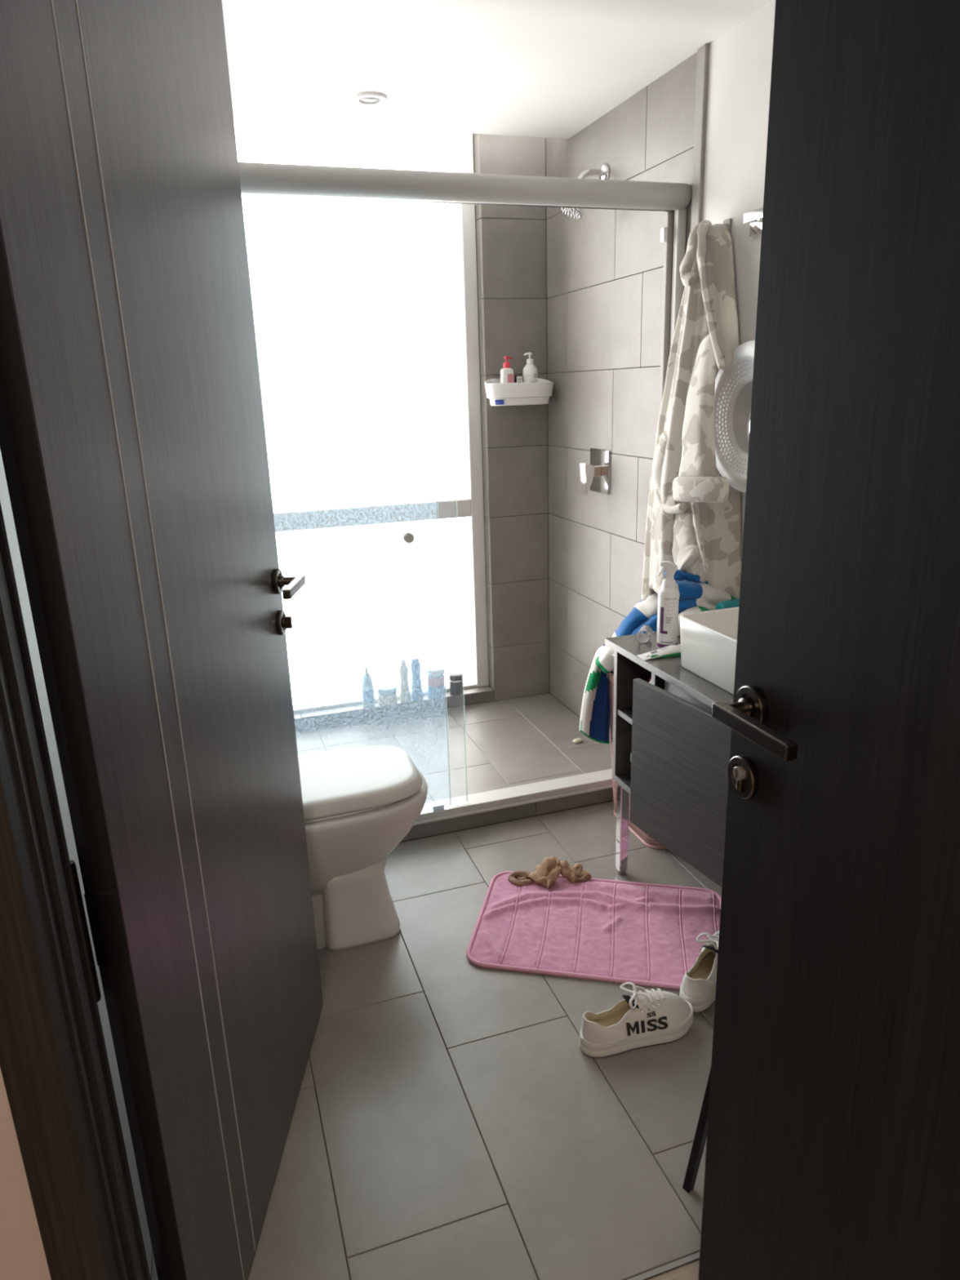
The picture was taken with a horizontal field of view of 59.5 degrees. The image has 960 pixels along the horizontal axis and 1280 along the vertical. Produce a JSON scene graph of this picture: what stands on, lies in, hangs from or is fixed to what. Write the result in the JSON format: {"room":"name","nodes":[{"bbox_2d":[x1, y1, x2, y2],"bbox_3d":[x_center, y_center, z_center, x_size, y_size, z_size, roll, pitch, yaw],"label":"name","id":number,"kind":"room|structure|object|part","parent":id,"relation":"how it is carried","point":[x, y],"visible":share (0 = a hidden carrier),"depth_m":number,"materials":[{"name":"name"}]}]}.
{"room":"bathroom","nodes":[
{"label":"bathroom","id":0,"kind":"room"},
{"bbox_2d":[0,1067,51,1279],"bbox_3d":[-0.242,-0.084,0.860,3.170,2.700,0.165,-7,18,-17],"label":"wall","id":1,"kind":"structure","parent":0,"point":[22,1253],"depth_m":0.88,"materials":[{"name":"paint"}]},
{"bbox_2d":[0,502,151,1279],"bbox_3d":[-0.461,0.082,0.818,0.054,2.300,0.190,-3,17,-4],"label":"trim","id":2,"kind":"structure","parent":1,"relation":"attached to","point":[55,1064],"depth_m":0.85,"materials":[{"name":"black wood"}]},
{"bbox_2d":[0,0,323,1279],"bbox_3d":[-0.422,-0.032,1.332,0.103,2.209,0.878,-1,17,2],"label":"door","id":3,"kind":"structure","parent":1,"relation":"in","point":[133,446],"depth_m":1.14,"materials":[{"name":"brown wood"}]},
{"bbox_3d":[-0.368,-0.106,1.667,0.016,0.019,0.134,-1,17,1],"label":"lever","id":4,"kind":"part","parent":3,"relation":"part of","materials":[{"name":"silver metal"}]},
{"bbox_2d":[626,1251,700,1279],"bbox_3d":[-0.008,1.120,1.335,0.890,0.013,0.009,-7,18,-17],"label":"trim","id":5,"kind":"structure","parent":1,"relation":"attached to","point":[690,1259],"depth_m":1.44,"materials":[{"name":"silver metal"}]},
{"bbox_2d":[697,0,959,1279],"bbox_3d":[0.439,0.156,0.620,0.092,2.211,0.863,-7,18,-17],"label":"door","id":6,"kind":"structure","parent":1,"relation":"in","point":[833,1146],"depth_m":0.82,"materials":[{"name":"brown wood"}]},
{"bbox_3d":[0.298,0.098,0.919,0.016,0.019,0.134,-7,18,-17],"label":"lever","id":7,"kind":"part","parent":6,"relation":"part of","materials":[{"name":"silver metal"}]},
{"bbox_2d":[0,448,151,1278],"bbox_3d":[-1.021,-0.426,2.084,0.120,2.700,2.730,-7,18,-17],"label":"door frame","id":8,"kind":"structure","parent":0,"point":[5,500],"depth_m":1.21,"materials":[{"name":"white paint"}]},
{"bbox_2d":[151,800,721,1279],"bbox_3d":[0.081,1.415,0.427,3.170,0.060,4.980,-7,18,-17],"label":"floor","id":9,"kind":"structure","parent":0,"point":[451,1120],"depth_m":1.76,"materials":[{"name":"grey tile"}]},
{"bbox_2d":[297,745,427,951],"bbox_3d":[-0.506,0.426,2.236,0.738,0.830,0.374,-7,18,-17],"label":"toilet","id":10,"kind":"object","parent":9,"relation":"on","point":[359,803],"visible":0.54,"depth_m":2.23,"materials":[{"name":"white ceramic"}]},
{"bbox_3d":[-0.449,0.407,2.250,0.564,0.009,0.328,-7,18,-17],"label":"seat","id":11,"kind":"part","parent":10,"relation":"part of","materials":[{"name":"white plastic"}]},
{"bbox_3d":[-0.451,0.382,2.242,0.583,0.041,0.336,-7,18,-17],"label":"lid","id":12,"kind":"part","parent":10,"relation":"part of","materials":[{"name":"white plastic"}]},
{"bbox_3d":[-0.461,0.537,2.284,0.651,0.256,0.372,-7,18,-17],"label":"bowl","id":13,"kind":"part","parent":10,"relation":"part of","materials":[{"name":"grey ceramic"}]},
{"bbox_2d":[400,787,613,841],"bbox_3d":[-0.164,0.652,2.895,1.728,0.118,0.095,-7,18,-17],"label":"shower curb","id":14,"kind":"object","parent":9,"relation":"on","point":[452,824],"visible":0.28,"depth_m":2.92,"materials":[{"name":"grey tile"}]},
{"bbox_2d":[238,161,691,825],"bbox_3d":[-0.181,-0.329,2.555,1.728,1.956,0.148,-7,18,-17],"label":"shower door frame","id":15,"kind":"structure","parent":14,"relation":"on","point":[256,179],"depth_m":2.38,"materials":[{"name":"silver metal"}]},
{"bbox_3d":[-0.562,-0.265,2.442,0.916,1.856,0.006,-7,18,-17],"label":"frosted panel","id":16,"kind":"part","parent":15,"relation":"part of","materials":[{"name":"clear glass"}]},
{"bbox_3d":[-0.536,-0.272,2.465,0.980,1.856,0.006,-7,18,-17],"label":"clear panel","id":17,"kind":"part","parent":15,"relation":"part of","materials":[{"name":"clear glass"}]},
{"bbox_3d":[-0.216,-0.309,2.533,0.031,0.031,0.026,-7,18,-17],"label":"pull knob","id":18,"kind":"part","parent":15,"relation":"part of","materials":[{"name":"silver metal"}]},
{"bbox_2d":[466,871,721,990],"bbox_3d":[0.334,0.790,2.338,0.686,0.024,0.450,2,17,12],"label":"bath mat","id":19,"kind":"object","parent":9,"relation":"on","point":[643,934],"visible":0.91,"depth_m":2.32,"materials":[{"name":"pink fabric"}]},
{"bbox_2d":[507,856,591,889],"bbox_3d":[0.211,0.703,2.548,0.239,0.068,0.115,-7,18,-17],"label":"garment","id":20,"kind":"object","parent":19,"relation":"on","point":[546,873],"visible":1,"depth_m":2.54,"materials":[{"name":"beige fabric"}]},
{"bbox_2d":[679,930,719,1012],"bbox_3d":[0.583,0.792,2.091,0.098,0.130,0.288,10,21,35],"label":"sneaker","id":21,"kind":"object","parent":19,"relation":"on","point":[698,985],"visible":0.59,"depth_m":2.03,"materials":[{"name":"fabric"}]},
{"bbox_2d":[579,982,693,1057],"bbox_3d":[0.362,0.856,1.931,0.288,0.130,0.098,-7,18,-17],"label":"sneaker","id":22,"kind":"object","parent":9,"relation":"on","point":[647,1018],"visible":1,"depth_m":1.91,"materials":[{"name":"fabric"}]},
{"bbox_2d":[606,671,667,849],"bbox_3d":[0.593,0.376,2.799,0.264,0.535,0.342,-7,18,-17],"label":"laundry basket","id":23,"kind":"object","parent":9,"relation":"on","point":[646,839],"visible":0.12,"depth_m":2.80,"materials":[{"name":"pink plastic"}]},
{"bbox_2d":[579,568,735,743],"bbox_3d":[0.568,0.081,2.637,0.363,0.650,0.437,-7,18,-17],"label":"towel","id":24,"kind":"object","parent":23,"relation":"in","point":[695,595],"visible":0.49,"depth_m":2.69,"materials":[{"name":"blue fabric"}]},
{"bbox_2d":[715,598,739,609],"bbox_3d":[0.723,-0.097,2.404,0.100,0.037,0.037,-10,19,-27],"label":"bottle","id":25,"kind":"object","parent":24,"relation":"on","point":[734,602],"visible":0.34,"depth_m":2.38,"materials":[{"name":"teal plastic"}]},
{"bbox_2d":[612,649,731,887],"bbox_3d":[0.653,0.432,2.262,0.480,0.734,0.629,-7,18,-17],"label":"vanity cabinet","id":26,"kind":"object","parent":9,"relation":"on","point":[676,779],"visible":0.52,"depth_m":2.08,"materials":[{"name":"laminate"}]},
{"bbox_3d":[0.432,0.561,2.549,0.028,0.306,0.030,-7,18,-17],"label":"leg","id":27,"kind":"part","parent":26,"relation":"part of","materials":[{"name":"silver metal"}]},
{"bbox_3d":[0.683,0.464,2.282,0.395,0.018,0.593,-7,18,-17],"label":"panel","id":28,"kind":"part","parent":26,"relation":"part of","materials":[{"name":"grey wood"}]},
{"bbox_2d":[617,706,632,719],"bbox_3d":[0.615,0.210,2.404,0.391,0.016,0.194,-7,18,-17],"label":"shelf","id":29,"kind":"object","parent":26,"relation":"attached to","point":[625,713],"depth_m":2.41,"materials":[{"name":"grey wood"}]},
{"bbox_3d":[0.580,0.194,2.503,0.395,0.414,0.018,-7,18,-17],"label":"panel","id":30,"kind":"part","parent":26,"relation":"part of","materials":[{"name":"laminate"}]},
{"bbox_3d":[0.647,0.242,2.308,0.395,0.396,0.018,-7,18,-17],"label":"divider panel","id":31,"kind":"part","parent":26,"relation":"part of","materials":[{"name":"grey wood"}]},
{"bbox_2d":[604,631,733,707],"bbox_3d":[0.667,0.064,2.172,0.436,0.020,0.655,-7,18,-17],"label":"countertop","id":32,"kind":"structure","parent":26,"relation":"on","point":[670,669],"depth_m":2.13,"materials":[{"name":"stone"}]},
{"bbox_2d":[635,625,653,643],"bbox_3d":[0.462,-0.016,2.358,0.039,0.039,0.056,4,18,19],"label":"cap","id":33,"kind":"object","parent":32,"relation":"on","point":[641,637],"visible":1,"depth_m":2.36,"materials":[{"name":"white plastic"}]},
{"bbox_2d":[637,644,680,660],"bbox_3d":[0.480,0.029,2.226,0.118,0.027,0.047,-6,17,-13],"label":"toothpaste tube","id":34,"kind":"object","parent":32,"relation":"on","point":[670,651],"visible":0.92,"depth_m":2.22,"materials":[{"name":"white plastic"}]},
{"bbox_2d":[646,644,678,657],"bbox_3d":[0.483,0.026,2.227,0.101,0.022,0.019,-7,17,-17],"label":"print","id":35,"kind":"object","parent":34,"relation":"on","point":[670,651],"depth_m":2.22},
{"bbox_2d":[656,560,679,648],"bbox_3d":[0.506,-0.094,2.263,0.059,0.240,0.056,2,17,12],"label":"spray bottle","id":36,"kind":"object","parent":32,"relation":"on","point":[668,594],"visible":0.95,"depth_m":2.25,"materials":[{"name":"white plastic"}]},
{"bbox_2d":[680,606,738,694],"bbox_3d":[0.725,0.025,2.031,0.360,0.133,0.359,-7,18,-17],"label":"vessel sink","id":37,"kind":"object","parent":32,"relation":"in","point":[708,638],"visible":0.15,"depth_m":2.04,"materials":[{"name":"white ceramic"}]},
{"bbox_2d":[682,1068,711,1193],"bbox_3d":[0.579,0.644,1.693,0.537,0.658,0.423,-7,18,-17],"label":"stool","id":38,"kind":"object","parent":9,"relation":"on","point":[700,1135],"visible":0.02,"depth_m":1.56,"materials":[{"name":"black metal"}]},
{"bbox_2d":[295,693,611,802],"bbox_3d":[-0.329,0.528,3.373,1.728,0.090,0.964,-7,18,-17],"label":"floor","id":39,"kind":"structure","parent":0,"point":[526,740],"depth_m":3.52,"materials":[{"name":"grey tile"}]},
{"bbox_2d":[572,737,582,743],"bbox_3d":[0.404,0.417,3.484,0.044,0.014,0.026,-13,20,-34],"label":"soap bar","id":40,"kind":"object","parent":39,"relation":"on","point":[576,740],"visible":1,"depth_m":3.47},
{"bbox_2d":[222,0,773,139],"bbox_3d":[-0.108,-1.493,1.783,1.786,0.050,2.503,-7,18,-17],"label":"ceiling","id":41,"kind":"structure","parent":0,"point":[541,68],"depth_m":2.36,"materials":[{"name":"paint"}]},
{"bbox_2d":[352,92,387,106],"bbox_3d":[-0.350,-1.722,2.673,0.110,0.009,0.110,-7,18,-17],"label":"recessed light","id":42,"kind":"object","parent":41,"relation":"in","point":[364,99],"visible":1,"depth_m":2.67,"materials":[{"name":"white plastic"}]},
{"bbox_2d":[472,133,550,701],"bbox_3d":[0.192,-0.965,3.751,0.403,2.700,0.180,-7,18,-17],"label":"wall","id":43,"kind":"structure","parent":0,"point":[511,241],"depth_m":3.66,"materials":[{"name":"grey tile"}]},
{"bbox_2d":[273,132,488,713],"bbox_3d":[-0.687,-0.915,3.459,1.443,2.535,0.050,-7,18,-17],"label":"window","id":44,"kind":"structure","parent":43,"relation":"in","point":[472,507],"depth_m":3.64,"materials":[{"name":"silver metal"}]},
{"bbox_3d":[-0.702,-0.514,3.570,1.385,0.078,0.040,-7,18,-17],"label":"rail","id":45,"kind":"part","parent":44,"relation":"part of","materials":[{"name":"silver metal"}]},
{"bbox_3d":[-0.705,-1.318,3.341,1.335,1.594,0.004,-7,18,-17],"label":"pane","id":46,"kind":"part","parent":44,"relation":"part of","materials":[{"name":"clear glass"}]},
{"bbox_3d":[-0.676,0.296,3.813,1.385,0.013,0.040,-7,18,-17],"label":"rail","id":47,"kind":"part","parent":44,"relation":"part of","materials":[{"name":"silver metal"}]},
{"bbox_3d":[-0.666,-0.098,3.707,1.335,0.800,0.004,-7,18,-17],"label":"pane","id":48,"kind":"part","parent":44,"relation":"part of","materials":[{"name":"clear glass"}]},
{"bbox_2d":[293,680,493,730],"bbox_3d":[-0.646,0.368,3.844,1.445,0.145,0.180,-7,18,-17],"label":"window sill","id":49,"kind":"structure","parent":43,"relation":"attached to","point":[353,713],"depth_m":3.82,"materials":[{"name":"grey tile"}]},
{"bbox_2d":[361,666,374,707],"bbox_3d":[-0.506,0.210,3.779,0.055,0.186,0.054,-7,18,-17],"label":"bottle","id":50,"kind":"object","parent":49,"relation":"on","point":[367,688],"visible":1,"depth_m":3.76,"materials":[{"name":"blue"}]},
{"bbox_2d":[377,683,397,706],"bbox_3d":[-0.421,0.249,3.820,0.091,0.081,0.091,-7,18,-17],"label":"lidded jar","id":51,"kind":"object","parent":49,"relation":"on","point":[387,692],"visible":1,"depth_m":3.79,"materials":[{"name":"beige plastic"}]},
{"bbox_3d":[-0.422,0.223,3.812,0.091,0.026,0.091,-7,18,-17],"label":"lid","id":52,"kind":"part","parent":51,"relation":"part of","materials":[{"name":"white"}]},
{"bbox_2d":[398,659,410,702],"bbox_3d":[-0.346,0.184,3.828,0.050,0.198,0.040,-7,18,-17],"label":"slim bottle","id":53,"kind":"object","parent":49,"relation":"on","point":[405,696],"visible":1,"depth_m":3.82,"materials":[{"name":"beige plastic"}]},
{"bbox_2d":[409,657,423,701],"bbox_3d":[-0.292,0.177,3.844,0.056,0.198,0.056,-7,18,-17],"label":"bottle","id":54,"kind":"object","parent":49,"relation":"on","point":[416,686],"visible":1,"depth_m":3.83,"materials":[{"name":"blue"}]},
{"bbox_2d":[426,665,444,698],"bbox_3d":[-0.204,0.195,3.880,0.084,0.138,0.084,-7,18,-17],"label":"jar","id":55,"kind":"object","parent":49,"relation":"on","point":[435,673],"visible":1,"depth_m":3.85,"materials":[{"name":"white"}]},
{"bbox_3d":[-0.206,0.142,3.864,0.084,0.028,0.084,-7,18,-17],"label":"lid","id":56,"kind":"part","parent":55,"relation":"part of","materials":[{"name":"white plastic"}]},
{"bbox_2d":[448,672,462,695],"bbox_3d":[-0.112,0.204,3.915,0.062,0.094,0.062,-7,18,-17],"label":"jar","id":57,"kind":"object","parent":49,"relation":"on","point":[455,684],"visible":0.92,"depth_m":3.89,"materials":[{"name":"black plastic"}]},
{"bbox_3d":[-0.113,0.170,3.905,0.062,0.022,0.062,-7,18,-17],"label":"lid","id":58,"kind":"part","parent":57,"relation":"part of","materials":[{"name":"black plastic"}]},
{"bbox_2d":[484,377,553,405],"bbox_3d":[0.167,-1.042,3.514,0.292,0.111,0.168,-7,18,-17],"label":"shower caddy","id":59,"kind":"object","parent":43,"relation":"attached to","point":[499,393],"visible":0.98,"depth_m":3.45,"materials":[{"name":"white plastic"}]},
{"bbox_2d":[500,355,514,382],"bbox_3d":[0.113,-1.080,3.487,0.055,0.189,0.040,-7,18,-17],"label":"pump bottle","id":60,"kind":"object","parent":59,"relation":"in","point":[507,375],"visible":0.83,"depth_m":3.46,"materials":[{"name":"white plastic"}]},
{"bbox_2d":[514,375,522,382],"bbox_3d":[0.157,-1.050,3.519,0.038,0.112,0.033,-7,18,-17],"label":"carton","id":61,"kind":"object","parent":59,"relation":"in","point":[517,379],"visible":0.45,"depth_m":3.50,"materials":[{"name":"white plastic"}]},
{"bbox_2d":[522,352,537,382],"bbox_3d":[0.210,-1.100,3.521,0.062,0.202,0.062,-7,18,-17],"label":"pump bottle","id":62,"kind":"object","parent":59,"relation":"in","point":[530,371],"visible":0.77,"depth_m":3.49,"materials":[{"name":"white plastic"}]},
{"bbox_2d":[546,0,775,743],"bbox_3d":[0.725,-0.645,2.630,0.132,2.700,2.730,-7,18,-17],"label":"wall","id":63,"kind":"structure","parent":0,"point":[702,124],"depth_m":2.99,"materials":[{"name":"grey tile"}]},
{"bbox_2d":[560,163,608,218],"bbox_3d":[0.362,-1.577,2.947,0.170,0.179,0.094,-7,18,-17],"label":"shower fixture","id":64,"kind":"object","parent":63,"relation":"attached to","point":[603,172],"visible":0.75,"depth_m":2.94,"materials":[{"name":"silver metal"}]},
{"bbox_2d":[579,448,610,495],"bbox_3d":[0.432,-0.650,3.248,0.080,0.169,0.160,-7,18,-17],"label":"mixer valve","id":65,"kind":"object","parent":63,"relation":"attached to","point":[595,476],"visible":1,"depth_m":3.23,"materials":[{"name":"silver metal"}]},
{"bbox_3d":[0.411,-0.623,3.249,0.035,0.120,0.052,-7,18,-17],"label":"lever","id":66,"kind":"part","parent":65,"relation":"part of","materials":[{"name":"silver metal"}]},
{"bbox_3d":[0.442,-0.654,3.250,0.041,0.040,0.040,-7,18,-17],"label":"stem","id":67,"kind":"part","parent":65,"relation":"part of","materials":[{"name":"silver metal"}]},
{"bbox_3d":[0.465,-0.655,3.258,0.009,0.166,0.160,-7,18,-17],"label":"plate","id":68,"kind":"part","parent":65,"relation":"part of","materials":[{"name":"silver metal"}]},
{"bbox_3d":[0.663,-0.536,2.683,0.020,2.345,0.045,-7,18,-17],"label":"tile edge trim","id":69,"kind":"part","parent":63,"relation":"part of","materials":[{"name":"grey metal"}]},
{"bbox_2d":[723,217,731,235],"bbox_3d":[0.669,-1.143,2.340,0.050,0.056,0.034,-7,18,-17],"label":"robe hook","id":70,"kind":"object","parent":63,"relation":"attached to","point":[728,222],"visible":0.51,"depth_m":2.33,"materials":[{"name":"grey metal"}]},
{"bbox_2d":[641,219,741,601],"bbox_3d":[0.611,-0.583,2.411,0.249,1.160,0.533,-7,18,-17],"label":"bathrobe","id":71,"kind":"object","parent":70,"relation":"hanging from","point":[693,523],"visible":0.92,"depth_m":2.38,"materials":[{"name":"white fabric"}]},
{"bbox_2d":[714,340,755,492],"bbox_3d":[0.745,-0.584,2.204,0.119,0.384,0.384,-7,18,-17],"label":"round mirror","id":72,"kind":"object","parent":63,"relation":"attached to","point":[734,384],"visible":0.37,"depth_m":2.26,"materials":[{"name":"silver glass"}]},
{"bbox_2d":[743,207,763,236],"bbox_3d":[0.727,-1.079,2.138,0.076,0.060,0.202,-7,18,-17],"label":"chrome fixture","id":73,"kind":"object","parent":63,"relation":"attached to","point":[754,218],"visible":0.47,"depth_m":2.15,"materials":[{"name":"silver metal"}]},
{"bbox_3d":[0.743,-1.094,2.189,0.012,0.060,0.112,-7,18,-17],"label":"mount plate","id":74,"kind":"part","parent":73,"relation":"part of","materials":[{"name":"silver metal"}]}
]}

